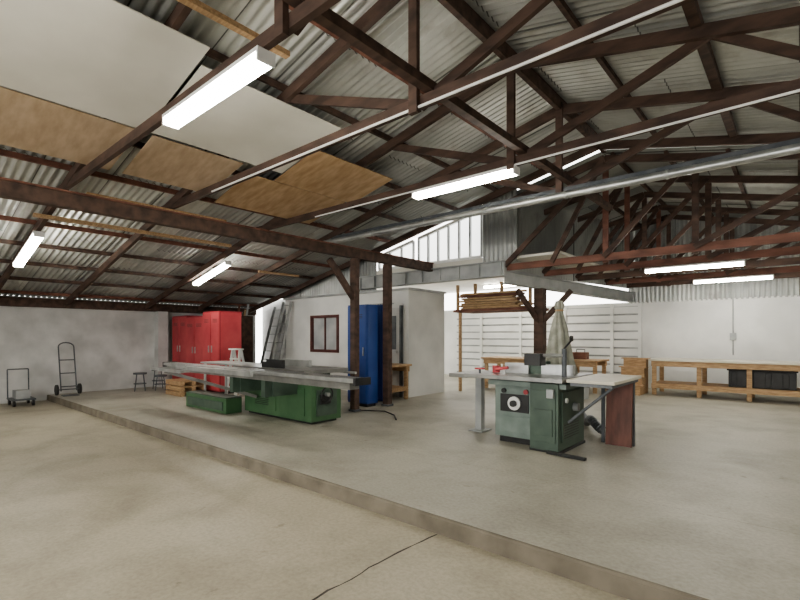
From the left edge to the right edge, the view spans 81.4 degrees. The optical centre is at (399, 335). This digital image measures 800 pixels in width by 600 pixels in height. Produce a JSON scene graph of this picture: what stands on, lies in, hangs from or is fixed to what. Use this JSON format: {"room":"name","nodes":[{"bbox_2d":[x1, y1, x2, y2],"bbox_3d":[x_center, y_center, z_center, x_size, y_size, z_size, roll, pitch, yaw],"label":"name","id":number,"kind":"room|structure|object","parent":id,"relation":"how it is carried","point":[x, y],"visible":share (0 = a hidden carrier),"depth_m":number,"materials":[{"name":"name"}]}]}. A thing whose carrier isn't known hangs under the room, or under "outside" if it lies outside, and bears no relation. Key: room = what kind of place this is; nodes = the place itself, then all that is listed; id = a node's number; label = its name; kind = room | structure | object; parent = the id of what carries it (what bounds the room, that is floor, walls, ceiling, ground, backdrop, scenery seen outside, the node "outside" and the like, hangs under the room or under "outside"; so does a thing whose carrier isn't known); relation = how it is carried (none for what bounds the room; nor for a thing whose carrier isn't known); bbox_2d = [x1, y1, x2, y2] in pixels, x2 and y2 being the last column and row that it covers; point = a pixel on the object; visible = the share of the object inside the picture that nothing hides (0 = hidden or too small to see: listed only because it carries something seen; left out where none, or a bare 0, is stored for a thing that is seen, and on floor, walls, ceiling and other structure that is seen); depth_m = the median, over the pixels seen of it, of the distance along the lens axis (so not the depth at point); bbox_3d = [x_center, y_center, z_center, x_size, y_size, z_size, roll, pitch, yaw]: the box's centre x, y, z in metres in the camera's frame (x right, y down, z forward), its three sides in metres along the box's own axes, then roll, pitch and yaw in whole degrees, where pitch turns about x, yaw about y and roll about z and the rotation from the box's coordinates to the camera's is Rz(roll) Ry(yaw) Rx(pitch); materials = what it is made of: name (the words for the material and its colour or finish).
{"room":"woodworking shop","nodes":[
{"label":"woodworking shop","id":0,"kind":"room"},
{"bbox_2d":[0,86,134,169],"bbox_3d":[-3.810,-2.223,5.027,0.984,0.232,1.496,0,0,41],"label":"plywood sheet","id":1,"kind":"object","parent":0,"point":[27,122],"depth_m":5.05,"materials":[{"name":"brown wood"}]},
{"bbox_2d":[0,0,209,127],"bbox_3d":[-2.958,-2.508,4.072,1.496,0.346,1.930,0,0,41],"label":"ceiling panel","id":2,"kind":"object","parent":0,"point":[108,59],"depth_m":4.20,"materials":[{"name":"white paint"}]},
{"bbox_2d":[0,295,255,403],"bbox_3d":[-8.964,0.484,9.821,0.200,2.732,13.200,0,0,41],"label":"wall","id":3,"kind":"structure","parent":0,"point":[111,346],"depth_m":11.11,"materials":[{"name":"white paint"}]},
{"bbox_2d":[0,296,256,314],"bbox_3d":[-8.818,-0.750,9.728,0.138,0.200,13.050,0,0,41],"label":"beam","id":4,"kind":"structure","parent":3,"relation":"attached to","point":[4,301],"depth_m":11.41,"materials":[{"name":"brown wood"}]},
{"bbox_2d":[154,311,167,386],"bbox_3d":[-6.397,0.350,12.460,0.250,2.000,0.250,0,0,41],"label":"wall pier","id":5,"kind":"object","parent":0,"point":[160,318],"visible":0.86,"depth_m":12.37,"materials":[{"name":"white paint"}]},
{"bbox_2d":[0,0,340,289],"bbox_3d":[-1.879,-1.944,3.987,17.976,2.486,0.140,0,0,41],"label":"roof truss","id":6,"kind":"object","parent":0,"point":[286,23],"depth_m":3.94,"materials":[{"name":"brown wood"}]},
{"bbox_2d":[122,135,242,190],"bbox_3d":[-2.857,-2.220,6.149,0.965,0.227,1.158,0,0,41],"label":"plywood sheet","id":7,"kind":"object","parent":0,"point":[161,160],"depth_m":6.07,"materials":[{"name":"brown wood"}]},
{"bbox_2d":[151,65,340,172],"bbox_3d":[-1.810,-2.481,5.591,1.254,0.292,1.795,0,0,41],"label":"ceiling panel","id":8,"kind":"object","parent":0,"point":[250,125],"depth_m":5.54,"materials":[{"name":"white paint"}]},
{"bbox_2d":[262,299,285,361],"bbox_3d":[-3.585,0.115,14.295,2.120,2.470,0.100,0,0,41],"label":"wall","id":9,"kind":"structure","parent":0,"point":[267,311],"depth_m":14.62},
{"bbox_2d":[214,176,344,223],"bbox_3d":[-1.902,-2.177,7.555,0.965,0.227,1.834,0,0,41],"label":"ceiling panel","id":10,"kind":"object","parent":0,"point":[257,194],"depth_m":7.40,"materials":[{"name":"brown wood"}]},
{"bbox_2d":[0,400,628,599],"bbox_3d":[-3.781,1.660,1.815,18.100,0.380,7.822,0,0,41],"label":"floor","id":11,"kind":"structure","parent":0,"point":[92,508],"depth_m":3.43,"materials":[{"name":"concrete"}]},
{"bbox_2d":[7,368,35,406],"bbox_3d":[-8.086,1.089,9.923,0.623,0.763,0.400,0,0,41],"label":"trolley","id":12,"kind":"object","parent":11,"relation":"on","point":[20,394],"visible":1,"depth_m":9.83,"materials":[{"name":"metal"}]},
{"bbox_2d":[312,534,437,599],"bbox_3d":[-2.256,1.468,0.549,0.095,0.001,7.690,0,0,41],"label":"joint","id":13,"kind":"object","parent":11,"relation":"on","point":[327,590],"visible":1,"depth_m":2.97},
{"bbox_2d":[274,151,392,201],"bbox_3d":[-0.981,-2.396,7.132,0.946,0.223,1.563,0,0,41],"label":"plywood sheet","id":14,"kind":"object","parent":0,"point":[320,172],"depth_m":7.04,"materials":[{"name":"brown wood"}]},
{"bbox_2d":[0,0,727,306],"bbox_3d":[-1.959,-2.075,3.795,17.524,2.345,13.200,0,0,41],"label":"roof","id":15,"kind":"structure","parent":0,"point":[562,6],"depth_m":8.07,"materials":[{"name":"brown wood"}]},
{"bbox_2d":[13,231,44,267],"bbox_3d":[-6.097,-1.401,7.618,1.483,0.417,0.140,0,0,41],"label":"fluorescent light","id":16,"kind":"object","parent":15,"relation":"hanging from","point":[36,237],"visible":1,"depth_m":7.50,"materials":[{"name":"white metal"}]},
{"bbox_2d":[33,213,231,247],"bbox_3d":[-4.195,-1.710,7.697,0.070,0.050,3.000,0,0,41],"label":"batten","id":17,"kind":"object","parent":15,"relation":"attached to","point":[37,215],"visible":1,"depth_m":7.43,"materials":[{"name":"brown wood"}]},
{"bbox_2d":[86,192,225,221],"bbox_3d":[-3.578,-1.913,7.035,0.070,0.050,2.000,0,0,41],"label":"batten","id":18,"kind":"object","parent":15,"relation":"attached to","point":[87,192],"visible":0.43,"depth_m":6.88,"materials":[{"name":"brown wood"}]},
{"bbox_2d":[192,261,231,285],"bbox_3d":[-4.142,-1.361,10.197,1.483,0.417,0.140,0,0,41],"label":"fluorescent light","id":19,"kind":"object","parent":15,"relation":"hanging from","point":[225,264],"visible":1,"depth_m":10.11,"materials":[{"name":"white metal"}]},
{"bbox_2d":[162,45,275,129],"bbox_3d":[-1.472,-1.895,3.640,1.500,0.090,0.140,0,0,41],"label":"fluorescent light","id":20,"kind":"object","parent":15,"relation":"attached to","point":[258,60],"visible":1,"depth_m":3.48,"materials":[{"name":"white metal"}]},
{"bbox_2d":[176,0,289,58],"bbox_3d":[-1.669,-2.711,3.810,0.070,0.050,1.800,0,0,41],"label":"batten","id":21,"kind":"object","parent":15,"relation":"attached to","point":[196,5],"visible":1,"depth_m":4.00,"materials":[{"name":"brown wood"}]},
{"bbox_2d":[258,270,298,276],"bbox_3d":[-2.845,-1.462,10.954,0.070,0.050,1.100,0,0,41],"label":"batten","id":22,"kind":"object","parent":15,"relation":"attached to","point":[259,271],"visible":1,"depth_m":10.88,"materials":[{"name":"brown wood"}]},
{"bbox_2d":[283,0,612,210],"bbox_3d":[-0.468,-2.110,3.106,0.080,0.080,12.100,0,0,41],"label":"roof beam","id":23,"kind":"structure","parent":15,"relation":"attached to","point":[330,20],"depth_m":3.77,"materials":[{"name":"brown wood"}]},
{"bbox_2d":[412,165,519,199],"bbox_3d":[0.769,-1.895,5.802,1.500,0.090,0.140,0,0,41],"label":"fluorescent light","id":24,"kind":"object","parent":15,"relation":"attached to","point":[501,173],"visible":1,"depth_m":5.69,"materials":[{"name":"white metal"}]},
{"bbox_2d":[437,0,605,152],"bbox_3d":[-0.852,-3.172,2.843,0.060,0.170,13.200,0,0,41],"label":"ridge beam","id":25,"kind":"structure","parent":15,"relation":"attached to","point":[460,9],"depth_m":5.16,"materials":[{"name":"brown wood"}]},
{"bbox_2d":[324,143,799,242],"bbox_3d":[2.299,-1.900,6.200,10.600,0.116,0.116,0,0,41],"label":"duct","id":26,"kind":"object","parent":15,"relation":"attached to","point":[792,149],"visible":0.88,"depth_m":5.91,"materials":[{"name":"metal"}]},
{"bbox_2d":[683,0,737,137],"bbox_3d":[0.806,-2.800,2.011,0.080,0.100,12.100,0,0,41],"label":"purlin","id":27,"kind":"object","parent":15,"relation":"attached to","point":[692,10],"visible":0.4,"depth_m":4.68,"materials":[{"name":"brown wood"}]},
{"bbox_2d":[283,287,445,397],"bbox_3d":[-1.094,0.145,12.146,4.620,2.410,1.410,0,0,41],"label":"wall","id":28,"kind":"structure","parent":0,"point":[423,309],"depth_m":11.00,"materials":[{"name":"white paint"}]},
{"bbox_2d":[310,314,338,352],"bbox_3d":[-1.944,-0.060,12.040,1.110,0.960,0.080,0,0,41],"label":"window","id":29,"kind":"structure","parent":28,"relation":"in","point":[324,329],"depth_m":12.04,"materials":[{"name":"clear glass"}]},
{"bbox_2d":[392,305,402,396],"bbox_3d":[-0.248,0.335,10.500,0.730,2.030,0.098,0,0,41],"label":"door","id":30,"kind":"structure","parent":28,"relation":"in","point":[397,313],"depth_m":10.34,"materials":[{"name":"metal"}]},
{"bbox_2d":[65,0,693,305],"bbox_3d":[-1.006,-1.944,5.003,17.976,2.486,0.140,0,0,41],"label":"roof truss","id":31,"kind":"object","parent":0,"point":[457,82],"depth_m":3.96,"materials":[{"name":"brown wood"}]},
{"bbox_2d":[0,0,799,307],"bbox_3d":[-2.060,-2.093,3.816,18.300,2.460,13.500,0,0,41],"label":"ceiling","id":32,"kind":"structure","parent":0,"point":[445,42],"depth_m":6.12,"materials":[{"name":"grey metal"}]},
{"bbox_2d":[51,374,799,599],"bbox_3d":[2.251,1.550,8.828,18.100,0.400,10.678,0,0,41],"label":"floor","id":33,"kind":"structure","parent":0,"point":[720,455],"depth_m":4.70,"materials":[{"name":"concrete"}]},
{"bbox_2d":[54,342,81,396],"bbox_3d":[-7.572,0.743,10.629,0.484,1.214,0.480,0,0,41],"label":"hand truck","id":34,"kind":"object","parent":33,"relation":"on","point":[78,388],"visible":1,"depth_m":10.65,"materials":[{"name":"metal"}]},
{"bbox_2d":[133,372,146,391],"bbox_3d":[-6.391,1.126,11.432,0.296,0.452,0.296,0,0,-22],"label":"stool","id":35,"kind":"object","parent":33,"relation":"on","point":[135,373],"visible":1,"depth_m":11.38,"materials":[{"name":"metal"}]},
{"bbox_2d":[151,370,163,388],"bbox_3d":[-6.241,1.101,11.990,0.296,0.501,0.296,0,0,-22],"label":"stool","id":36,"kind":"object","parent":33,"relation":"on","point":[153,380],"visible":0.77,"depth_m":11.91,"materials":[{"name":"metal"}]},
{"bbox_2d":[154,374,166,390],"bbox_3d":[-5.978,1.161,11.605,0.296,0.382,0.296,0,0,-40],"label":"stool","id":37,"kind":"object","parent":33,"relation":"on","point":[159,375],"visible":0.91,"depth_m":11.51,"materials":[{"name":"metal"}]},
{"bbox_2d":[172,315,191,378],"bbox_3d":[-5.643,0.410,12.408,0.862,1.880,0.545,0,0,41],"label":"storage cabinet","id":38,"kind":"object","parent":33,"relation":"on","point":[178,322],"visible":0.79,"depth_m":12.21,"materials":[{"name":"red metal"}]},
{"bbox_2d":[166,378,203,396],"bbox_3d":[-4.966,1.180,10.788,0.800,0.340,0.580,0,0,41],"label":"pallet stack","id":39,"kind":"object","parent":33,"relation":"on","point":[176,387],"visible":0.85,"depth_m":10.56,"materials":[{"name":"brown wood"}]},
{"bbox_2d":[186,316,202,383],"bbox_3d":[-4.939,0.430,11.770,0.962,1.840,0.595,0,0,41],"label":"storage cabinet","id":40,"kind":"object","parent":33,"relation":"on","point":[194,324],"visible":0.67,"depth_m":11.55,"materials":[{"name":"red metal"}]},
{"bbox_2d":[186,390,241,413],"bbox_3d":[-3.477,1.210,8.610,1.500,0.280,0.320,0,0,41],"label":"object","id":41,"kind":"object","parent":33,"relation":"on","point":[201,399],"depth_m":8.32,"materials":[{"name":"green metal"}]},
{"bbox_2d":[203,311,241,393],"bbox_3d":[-4.270,0.385,11.129,0.812,1.930,0.595,0,0,41],"label":"storage cabinet","id":42,"kind":"object","parent":33,"relation":"on","point":[222,330],"visible":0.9,"depth_m":10.86,"materials":[{"name":"red metal"}]},
{"bbox_2d":[227,348,244,395],"bbox_3d":[-3.632,0.818,10.422,0.430,1.075,0.424,0,0,41],"label":"step ladder","id":43,"kind":"object","parent":33,"relation":"on","point":[240,351],"visible":0.45,"depth_m":10.37,"materials":[{"name":"white"}]},
{"bbox_2d":[238,304,252,361],"bbox_3d":[-4.588,0.231,12.915,0.860,2.239,0.600,0,0,41],"label":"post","id":44,"kind":"object","parent":33,"relation":"on","point":[247,321],"visible":0.26,"depth_m":12.76,"materials":[{"name":"paint"}]},
{"bbox_2d":[150,359,370,423],"bbox_3d":[-2.351,0.865,7.427,5.330,0.970,2.045,0,0,41],"label":"saw","id":45,"kind":"object","parent":33,"relation":"on","point":[288,389],"visible":0.98,"depth_m":7.23,"materials":[{"name":"green metal"}]},
{"bbox_2d":[260,307,283,362],"bbox_3d":[-3.914,0.225,14.005,0.450,2.269,0.697,0,0,41],"label":"ladder","id":46,"kind":"object","parent":33,"relation":"on","point":[274,308],"visible":0.56,"depth_m":14.11,"materials":[{"name":"metal"}]},
{"bbox_2d":[274,308,285,359],"bbox_3d":[-3.454,0.200,13.543,0.430,2.321,0.797,0,0,41],"label":"ladder","id":47,"kind":"object","parent":33,"relation":"on","point":[284,316],"visible":0.19,"depth_m":13.69,"materials":[{"name":"grey metal"}]},
{"bbox_2d":[271,301,291,359],"bbox_3d":[-3.290,0.200,12.683,0.424,2.316,0.610,0,0,41],"label":"ladder","id":48,"kind":"object","parent":33,"relation":"on","point":[283,303],"visible":0.66,"depth_m":12.73,"materials":[{"name":"grey metal"}]},
{"bbox_2d":[327,257,360,411],"bbox_3d":[-1.180,-0.018,8.286,0.657,2.735,0.715,0,0,41],"label":"timber post","id":49,"kind":"object","parent":33,"relation":"on","point":[352,290],"visible":1,"depth_m":8.29,"materials":[{"name":"wood"}]},
{"bbox_2d":[0,177,433,271],"bbox_3d":[-3.527,-1.480,5.177,0.160,0.180,12.850,0,0,41],"label":"timber beam","id":50,"kind":"structure","parent":49,"relation":"on","point":[11,189],"depth_m":5.89,"materials":[{"name":"brown wood"}]},
{"bbox_2d":[348,304,377,406],"bbox_3d":[-0.734,0.375,9.044,0.532,1.950,0.345,0,0,41],"label":"storage cabinet","id":51,"kind":"object","parent":33,"relation":"on","point":[368,314],"visible":0.71,"depth_m":8.86,"materials":[{"name":"metal"}]},
{"bbox_2d":[47,395,708,599],"bbox_3d":[-1.235,1.409,4.774,18.060,0.125,0.036,0,0,41],"label":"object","id":52,"kind":"structure","parent":33,"relation":"attached to","point":[617,583],"depth_m":3.40,"materials":[{"name":"beige concrete"}]},
{"bbox_2d":[361,410,396,419],"bbox_3d":[-0.259,1.338,7.998,0.316,0.017,1.152,0,0,-34],"label":"power cable","id":53,"kind":"object","parent":33,"relation":"on","point":[361,410],"visible":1,"depth_m":8.29,"materials":[{"name":"black plastic"}]},
{"bbox_2d":[370,303,393,400],"bbox_3d":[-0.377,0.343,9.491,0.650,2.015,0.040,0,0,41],"label":"locker","id":54,"kind":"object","parent":33,"relation":"on","point":[380,306],"depth_m":9.49,"materials":[{"name":"metal"}]},
{"bbox_2d":[381,264,392,406],"bbox_3d":[-0.244,-0.018,8.994,0.170,2.735,0.170,0,0,41],"label":"timber post","id":55,"kind":"object","parent":33,"relation":"on","point":[387,268],"visible":1,"depth_m":8.94,"materials":[{"name":"wood"}]},
{"bbox_2d":[392,363,411,398],"bbox_3d":[-0.337,0.975,9.998,0.950,0.750,0.720,0,0,41],"label":"work table","id":56,"kind":"object","parent":33,"relation":"on","point":[395,366],"visible":0.2,"depth_m":9.93,"materials":[{"name":"brown wood"}]},
{"bbox_2d":[449,370,491,432],"bbox_3d":[1.016,0.925,6.480,0.290,0.850,0.750,0,0,41],"label":"stand","id":57,"kind":"object","parent":33,"relation":"on","point":[479,382],"visible":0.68,"depth_m":6.61,"materials":[{"name":"paint"}]},
{"bbox_2d":[453,281,548,390],"bbox_3d":[2.376,0.050,11.081,2.050,2.600,0.900,0,0,41],"label":"rack","id":58,"kind":"object","parent":33,"relation":"on","point":[501,301],"visible":0.84,"depth_m":10.89,"materials":[{"name":"brown wood"}]},
{"bbox_2d":[481,356,523,387],"bbox_3d":[2.861,0.950,12.029,1.250,0.800,0.870,0,0,41],"label":"work table","id":59,"kind":"object","parent":33,"relation":"on","point":[498,360],"visible":0.31,"depth_m":11.90,"materials":[{"name":"brown wood"}]},
{"bbox_2d":[464,300,592,460],"bbox_3d":[1.742,0.445,5.881,1.532,1.810,1.038,0,0,41],"label":"spindle moulder","id":60,"kind":"object","parent":33,"relation":"on","point":[535,402],"visible":1,"depth_m":5.65,"materials":[{"name":"green metal"}]},
{"bbox_2d":[516,288,573,353],"bbox_3d":[2.927,0.177,9.357,0.852,2.345,0.934,0,0,41],"label":"timber post","id":61,"kind":"object","parent":33,"relation":"on","point":[539,314],"visible":0.61,"depth_m":9.69,"materials":[{"name":"wood"}]},
{"bbox_2d":[502,270,634,302],"bbox_3d":[4.127,-1.090,10.748,5.372,0.380,0.160,0,0,-39],"label":"steel beam","id":62,"kind":"structure","parent":61,"relation":"on","point":[514,278],"depth_m":10.34,"materials":[{"name":"grey metal"}]},
{"bbox_2d":[584,387,589,398],"bbox_3d":[3.922,1.165,10.081,0.400,0.370,0.400,0,0,41],"label":"bucket","id":63,"kind":"object","parent":33,"relation":"on","point":[586,389],"visible":0.06,"depth_m":9.93,"materials":[{"name":"paint"}]},
{"bbox_2d":[574,359,608,393],"bbox_3d":[4.295,0.960,11.587,1.500,0.780,0.870,0,0,41],"label":"work table","id":64,"kind":"object","parent":33,"relation":"on","point":[579,363],"visible":0.26,"depth_m":11.05,"materials":[{"name":"brown wood"}]},
{"bbox_2d":[573,349,588,358],"bbox_3d":[4.456,0.444,11.468,0.320,0.251,0.240,0,0,41],"label":"box","id":65,"kind":"object","parent":64,"relation":"on","point":[577,355],"visible":0.94,"depth_m":11.37,"materials":[{"name":"metal"}]},
{"bbox_2d":[584,412,605,433],"bbox_3d":[2.723,1.220,6.773,0.565,0.234,1.098,0,0,-20],"label":"hose","id":66,"kind":"object","parent":33,"relation":"on","point":[591,420],"visible":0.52,"depth_m":6.31,"materials":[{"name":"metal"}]},
{"bbox_2d":[566,373,641,446],"bbox_3d":[2.387,0.917,5.466,0.569,0.865,1.100,0,0,41],"label":"table","id":67,"kind":"object","parent":33,"relation":"on","point":[603,381],"visible":0.92,"depth_m":5.31,"materials":[{"name":"laminate"}]},
{"bbox_2d":[605,383,632,447],"bbox_3d":[2.685,0.955,5.697,0.300,0.772,0.089,0,0,41],"label":"board","id":68,"kind":"object","parent":33,"relation":"on","point":[619,402],"visible":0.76,"depth_m":5.67,"materials":[{"name":"brown wood"}]},
{"bbox_2d":[619,357,650,395],"bbox_3d":[5.486,0.938,10.978,0.600,0.825,0.840,0,0,41],"label":"steps","id":69,"kind":"structure","parent":33,"relation":"on","point":[631,366],"depth_m":10.99,"materials":[{"name":"brown wood"}]},
{"bbox_2d":[648,358,799,401],"bbox_3d":[7.778,0.940,9.580,4.600,0.820,0.970,0,0,41],"label":"workbench","id":70,"kind":"object","parent":33,"relation":"on","point":[701,386],"visible":0.96,"depth_m":9.99,"materials":[{"name":"wood"}]},
{"bbox_2d":[727,369,798,390],"bbox_3d":[7.572,0.885,9.724,1.160,0.380,0.620,0,0,41],"label":"storage box","id":71,"kind":"object","parent":70,"relation":"on","point":[762,379],"visible":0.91,"depth_m":9.44,"materials":[{"name":"plastic"}]},
{"bbox_2d":[282,189,631,298],"bbox_3d":[0.788,-2.021,11.252,10.244,1.833,4.155,0,0,10],"label":"wall","id":72,"kind":"structure","parent":0,"point":[505,231],"depth_m":9.88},
{"bbox_2d":[378,240,414,270],"bbox_3d":[-0.097,-1.877,10.906,1.106,0.613,0.070,0,0,41],"label":"window","id":73,"kind":"structure","parent":72,"relation":"in","point":[407,250],"depth_m":10.76,"materials":[{"name":"white glass"}]},
{"bbox_2d":[359,260,506,289],"bbox_3d":[0.499,-1.300,10.242,4.000,0.300,0.180,0,0,41],"label":"girder","id":74,"kind":"object","parent":72,"relation":"attached to","point":[492,269],"visible":0.86,"depth_m":9.84,"materials":[{"name":"paint"}]},
{"bbox_2d":[417,215,482,263],"bbox_3d":[1.037,-2.076,9.931,1.656,1.011,0.070,0,0,41],"label":"window","id":75,"kind":"structure","parent":72,"relation":"in","point":[461,239],"depth_m":9.87,"materials":[{"name":"painted steel"},{"name":"glass"}]},
{"bbox_2d":[145,6,799,308],"bbox_3d":[0.142,-1.944,6.338,17.976,2.486,0.140,0,0,41],"label":"roof truss","id":76,"kind":"object","parent":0,"point":[733,31],"depth_m":4.67,"materials":[{"name":"brown wood"}]},
{"bbox_2d":[198,81,799,310],"bbox_3d":[1.055,-1.944,7.399,17.976,2.486,0.140,0,0,41],"label":"roof truss","id":77,"kind":"object","parent":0,"point":[705,95],"depth_m":6.19,"materials":[{"name":"brown wood"}]},
{"bbox_2d":[249,132,799,312],"bbox_3d":[2.100,-1.941,8.614,17.976,2.480,0.060,0,0,41],"label":"rafter","id":78,"kind":"object","parent":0,"point":[768,138],"depth_m":7.63,"materials":[{"name":"brown wood"}]},
{"bbox_2d":[377,144,797,292],"bbox_3d":[4.108,-2.292,10.910,18.200,1.762,5.500,0,0,41],"label":"ceiling","id":79,"kind":"structure","parent":0,"point":[764,167],"depth_m":8.88,"materials":[{"name":"grey metal"}]},
{"bbox_2d":[483,284,511,288],"bbox_3d":[3.049,-1.445,13.206,1.500,0.090,0.140,0,0,41],"label":"fluorescent light","id":80,"kind":"object","parent":79,"relation":"attached to","point":[492,285],"visible":0.48,"depth_m":13.43,"materials":[{"name":"white plastic"}]},
{"bbox_2d":[505,152,799,270],"bbox_3d":[5.563,-2.144,6.028,9.352,1.795,0.165,0,0,41],"label":"roof truss","id":81,"kind":"object","parent":79,"relation":"attached to","point":[704,244],"visible":0.87,"depth_m":7.36,"materials":[{"name":"brown wood"}]},
{"bbox_2d":[542,175,799,275],"bbox_3d":[6.499,-2.144,6.938,9.118,1.795,0.165,0,0,41],"label":"roof truss","id":82,"kind":"object","parent":79,"relation":"attached to","point":[707,180],"visible":0.64,"depth_m":8.15,"materials":[{"name":"brown wood"}]},
{"bbox_2d":[644,260,745,273],"bbox_3d":[5.111,-1.205,8.135,1.500,0.090,0.120,0,0,41],"label":"fluorescent light","id":83,"kind":"object","parent":82,"relation":"attached to","point":[735,262],"visible":1,"depth_m":8.05,"materials":[{"name":"white plastic"}]},
{"bbox_2d":[564,148,799,224],"bbox_3d":[7.692,-2.250,7.715,8.050,1.690,5.210,0,0,41],"label":"roof","id":84,"kind":"structure","parent":79,"relation":"attached to","point":[624,166],"depth_m":8.71,"materials":[{"name":"grey metal"}]},
{"bbox_2d":[575,192,799,280],"bbox_3d":[7.435,-2.144,7.847,8.886,1.795,0.165,0,0,41],"label":"roof truss","id":85,"kind":"object","parent":79,"relation":"attached to","point":[642,197],"visible":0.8,"depth_m":9.30,"materials":[{"name":"brown wood"}]},
{"bbox_2d":[604,205,799,284],"bbox_3d":[8.371,-2.144,8.757,8.653,1.795,0.165,0,0,41],"label":"roof truss","id":86,"kind":"object","parent":79,"relation":"attached to","point":[655,210],"visible":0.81,"depth_m":10.25,"materials":[{"name":"brown wood"}]},
{"bbox_2d":[693,274,773,283],"bbox_3d":[7.056,-1.205,9.891,1.400,0.090,0.120,0,0,41],"label":"fluorescent light","id":87,"kind":"object","parent":86,"relation":"attached to","point":[769,276],"visible":1,"depth_m":9.82,"materials":[{"name":"white plastic"}]},
{"bbox_2d":[627,214,799,287],"bbox_3d":[9.163,-2.144,9.527,8.456,1.795,0.165,0,0,41],"label":"roof truss","id":88,"kind":"object","parent":79,"relation":"attached to","point":[677,217],"visible":0.52,"depth_m":11.33,"materials":[{"name":"brown wood"}]},
{"bbox_2d":[444,295,799,394],"bbox_3d":[5.766,0.425,12.914,18.100,2.650,0.300,0,0,41],"label":"wall","id":89,"kind":"structure","parent":0,"point":[766,328],"depth_m":12.11,"materials":[{"name":"white paint"}]},
{"bbox_2d":[730,298,735,354],"bbox_3d":[7.871,-0.225,10.991,0.120,1.350,0.070,0,0,41],"label":"conduit","id":90,"kind":"object","parent":89,"relation":"attached to","point":[732,335],"visible":1,"depth_m":10.98,"materials":[{"name":"paint"}]},
{"bbox_2d":[628,214,799,303],"bbox_3d":[9.372,-2.004,9.746,8.500,2.267,0.031,0,0,41],"label":"gable","id":91,"kind":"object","parent":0,"point":[780,287],"depth_m":11.22,"materials":[{"name":"grey metal"}]}
]}

